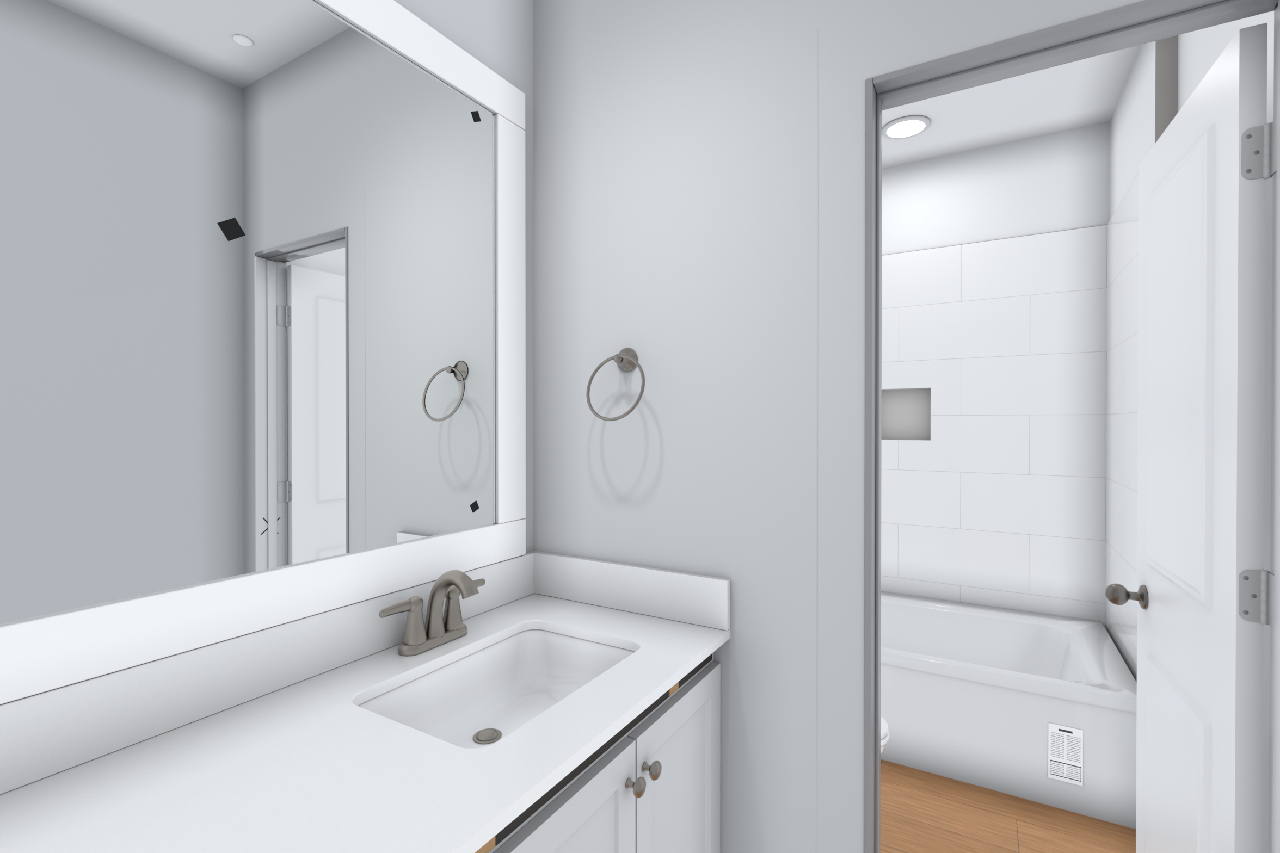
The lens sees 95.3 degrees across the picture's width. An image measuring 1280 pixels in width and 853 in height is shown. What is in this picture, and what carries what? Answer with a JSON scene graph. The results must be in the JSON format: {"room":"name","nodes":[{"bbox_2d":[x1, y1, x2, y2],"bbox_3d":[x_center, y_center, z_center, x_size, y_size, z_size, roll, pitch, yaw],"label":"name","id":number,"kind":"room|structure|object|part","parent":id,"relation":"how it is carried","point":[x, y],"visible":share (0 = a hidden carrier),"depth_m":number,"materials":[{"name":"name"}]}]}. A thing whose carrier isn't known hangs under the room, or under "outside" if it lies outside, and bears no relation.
{"room":"bathroom","nodes":[
{"label":"bathroom","id":0,"kind":"room"},
{"bbox_2d":[0,0,533,704],"bbox_3d":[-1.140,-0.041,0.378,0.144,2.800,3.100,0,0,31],"label":"mirror","id":1,"kind":"object","parent":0,"point":[261,313],"depth_m":1.03,"materials":[{"name":"clear glass"}]},
{"bbox_2d":[532,0,1143,852],"bbox_3d":[0.432,-0.047,1.315,1.894,2.800,0.115,0,0,31],"label":"wall","id":2,"kind":"structure","parent":0,"point":[699,199],"depth_m":1.37,"materials":[{"name":"grey paint"}]},
{"bbox_2d":[586,347,644,421],"bbox_3d":[-0.052,-0.109,1.480,0.174,0.191,0.092,0,0,31],"label":"hanger","id":3,"kind":"object","parent":2,"relation":"attached to","point":[626,360],"visible":1,"depth_m":1.49,"materials":[{"name":"silver metal"}]},
{"bbox_2d":[533,551,730,624],"bbox_3d":[-0.052,0.418,1.524,0.606,0.117,0.020,0,0,31],"label":"backsplash","id":4,"kind":"structure","parent":2,"relation":"attached to","point":[686,595],"depth_m":1.49,"materials":[{"name":"white stone"}]},
{"bbox_2d":[863,0,1278,852],"bbox_3d":[0.782,0.293,1.115,0.736,2.123,0.132,0,0,31],"label":"door frame","id":5,"kind":"structure","parent":2,"relation":"attached to","point":[1134,24],"depth_m":1.21,"materials":[{"name":"grey paint"}]},
{"bbox_2d":[1135,0,1279,852],"bbox_3d":[1.198,0.320,1.219,0.128,2.068,0.736,0,0,31],"label":"door","id":6,"kind":"structure","parent":2,"relation":"in","point":[1202,292],"depth_m":1.12,"materials":[{"name":"white paint"}]},
{"bbox_2d":[1105,583,1148,610],"bbox_3d":[1.316,0.440,1.495,0.197,0.062,0.064,0,0,31],"label":"door knob","id":7,"kind":"object","parent":6,"relation":"attached to","point":[1117,594],"depth_m":1.51,"materials":[{"name":"silver metal"}]},
{"bbox_3d":[1.059,0.295,1.000,0.039,1.632,0.048,0,0,31],"label":"door hinges","id":8,"kind":"part","parent":6,"relation":"part of","materials":[{"name":"silver metal"}]},
{"bbox_3d":[1.072,0.321,0.943,0.061,2.068,0.132,0,0,31],"label":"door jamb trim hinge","id":9,"kind":"part","parent":6,"relation":"part of","materials":[{"name":"white wood"}]},
{"bbox_2d":[881,121,1110,255],"bbox_3d":[1.584,-0.028,3.187,1.495,2.740,0.290,0,0,31],"label":"wall","id":10,"kind":"structure","parent":0,"point":[1057,182],"depth_m":2.89,"materials":[{"name":"white paint"}]},
{"bbox_2d":[881,224,1106,627],"bbox_3d":[1.526,0.207,3.101,1.485,2.270,0.100,0,0,31],"label":"tiled wall","id":11,"kind":"structure","parent":10,"relation":"attached to","point":[993,491],"depth_m":2.88,"materials":[{"name":"white tile"}]},
{"bbox_2d":[881,388,930,440],"bbox_3d":[1.439,-0.066,3.200,0.292,0.275,0.014,0,0,31],"label":"wall niche","id":12,"kind":"object","parent":11,"relation":"in","point":[905,414],"visible":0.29,"depth_m":3.18,"materials":[{"name":"grey"}]},
{"bbox_2d":[880,759,1135,852],"bbox_3d":[0.224,1.385,0.973,2.154,0.060,5.500,0,0,31],"label":"floor","id":13,"kind":"structure","parent":0,"point":[922,812],"depth_m":1.98,"materials":[{"name":"wood"}]},
{"bbox_2d":[0,589,730,852],"bbox_3d":[-0.440,0.918,0.863,0.616,0.874,1.558,0,0,31],"label":"bathroom vanity","id":14,"kind":"object","parent":13,"relation":"on","point":[535,702],"depth_m":0.92,"materials":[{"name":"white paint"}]},
{"bbox_2d":[0,550,535,785],"bbox_3d":[-0.702,0.421,1.004,0.020,0.117,1.538,0,0,31],"label":"backsplash","id":15,"kind":"structure","parent":14,"relation":"on","point":[38,732],"depth_m":0.94,"materials":[{"name":"white stone"}]},
{"bbox_2d":[372,568,487,653],"bbox_3d":[-0.411,0.393,1.265,0.157,0.169,0.281,0,0,31],"label":"faucet","id":16,"kind":"object","parent":14,"relation":"on","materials":[{"name":"silver metal"}]},
{"bbox_2d":[331,624,654,816],"bbox_3d":[-0.254,0.567,1.155,0.394,0.131,0.558,0,0,31],"label":"sink","id":17,"kind":"object","parent":14,"relation":"in","point":[475,697],"depth_m":1.30,"materials":[{"name":"white ceramic"}]},
{"bbox_2d":[880,716,889,753],"bbox_3d":[0.437,0.956,1.972,0.752,0.784,0.440,0,0,31],"label":"toilet","id":18,"kind":"object","parent":13,"relation":"on","point":[884,735],"visible":0.04,"depth_m":1.77,"materials":[{"name":"white ceramic"}]},
{"bbox_2d":[880,591,1136,829],"bbox_3d":[1.260,1.119,2.668,1.468,0.449,0.896,0,0,31],"label":"bathtub","id":19,"kind":"object","parent":13,"relation":"on","point":[1040,708],"visible":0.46,"depth_m":2.19,"materials":[{"name":"white plastic"}]},
{"bbox_2d":[882,44,1141,169],"bbox_3d":[1.030,-1.463,2.314,1.894,0.140,2.342,0,0,31],"label":"ceiling","id":20,"kind":"structure","parent":0,"point":[1081,93],"depth_m":2.56,"materials":[{"name":"white paint"}]},
{"bbox_2d":[882,114,930,139],"bbox_3d":[1.236,-1.388,2.716,0.210,0.013,0.210,0,0,31],"label":"recessed light","id":21,"kind":"object","parent":20,"relation":"in","point":[905,127],"visible":0.96,"depth_m":2.70,"materials":[{"name":"white plastic"}]},
{"bbox_2d":[1109,40,1155,219],"bbox_3d":[2.017,-0.024,2.409,0.044,2.740,1.185,0,0,31],"label":"wall","id":22,"kind":"structure","parent":0,"point":[1132,139],"depth_m":2.25,"materials":[{"name":"white paint"}]},
{"bbox_2d":[1105,172,1139,681],"bbox_3d":[1.917,0.212,2.296,0.010,2.270,0.885,0,0,31],"label":"tiled wall","id":23,"kind":"structure","parent":22,"relation":"attached to","point":[1122,380],"depth_m":2.35,"materials":[{"name":"white tile"}]},
{"bbox_2d":[1154,35,1177,143],"bbox_3d":[1.710,-0.020,1.902,0.055,2.740,0.001,0,0,31],"label":"wall","id":24,"kind":"structure","parent":0,"point":[1166,80],"depth_m":1.90,"materials":[{"name":"grey paint"}]},
{"bbox_2d":[1177,10,1274,852],"bbox_3d":[1.807,-0.020,1.895,0.120,2.740,2.285,0,0,31],"label":"wall","id":25,"kind":"structure","parent":0,"point":[1200,51],"depth_m":1.28,"materials":[{"name":"white paint"}]}
]}

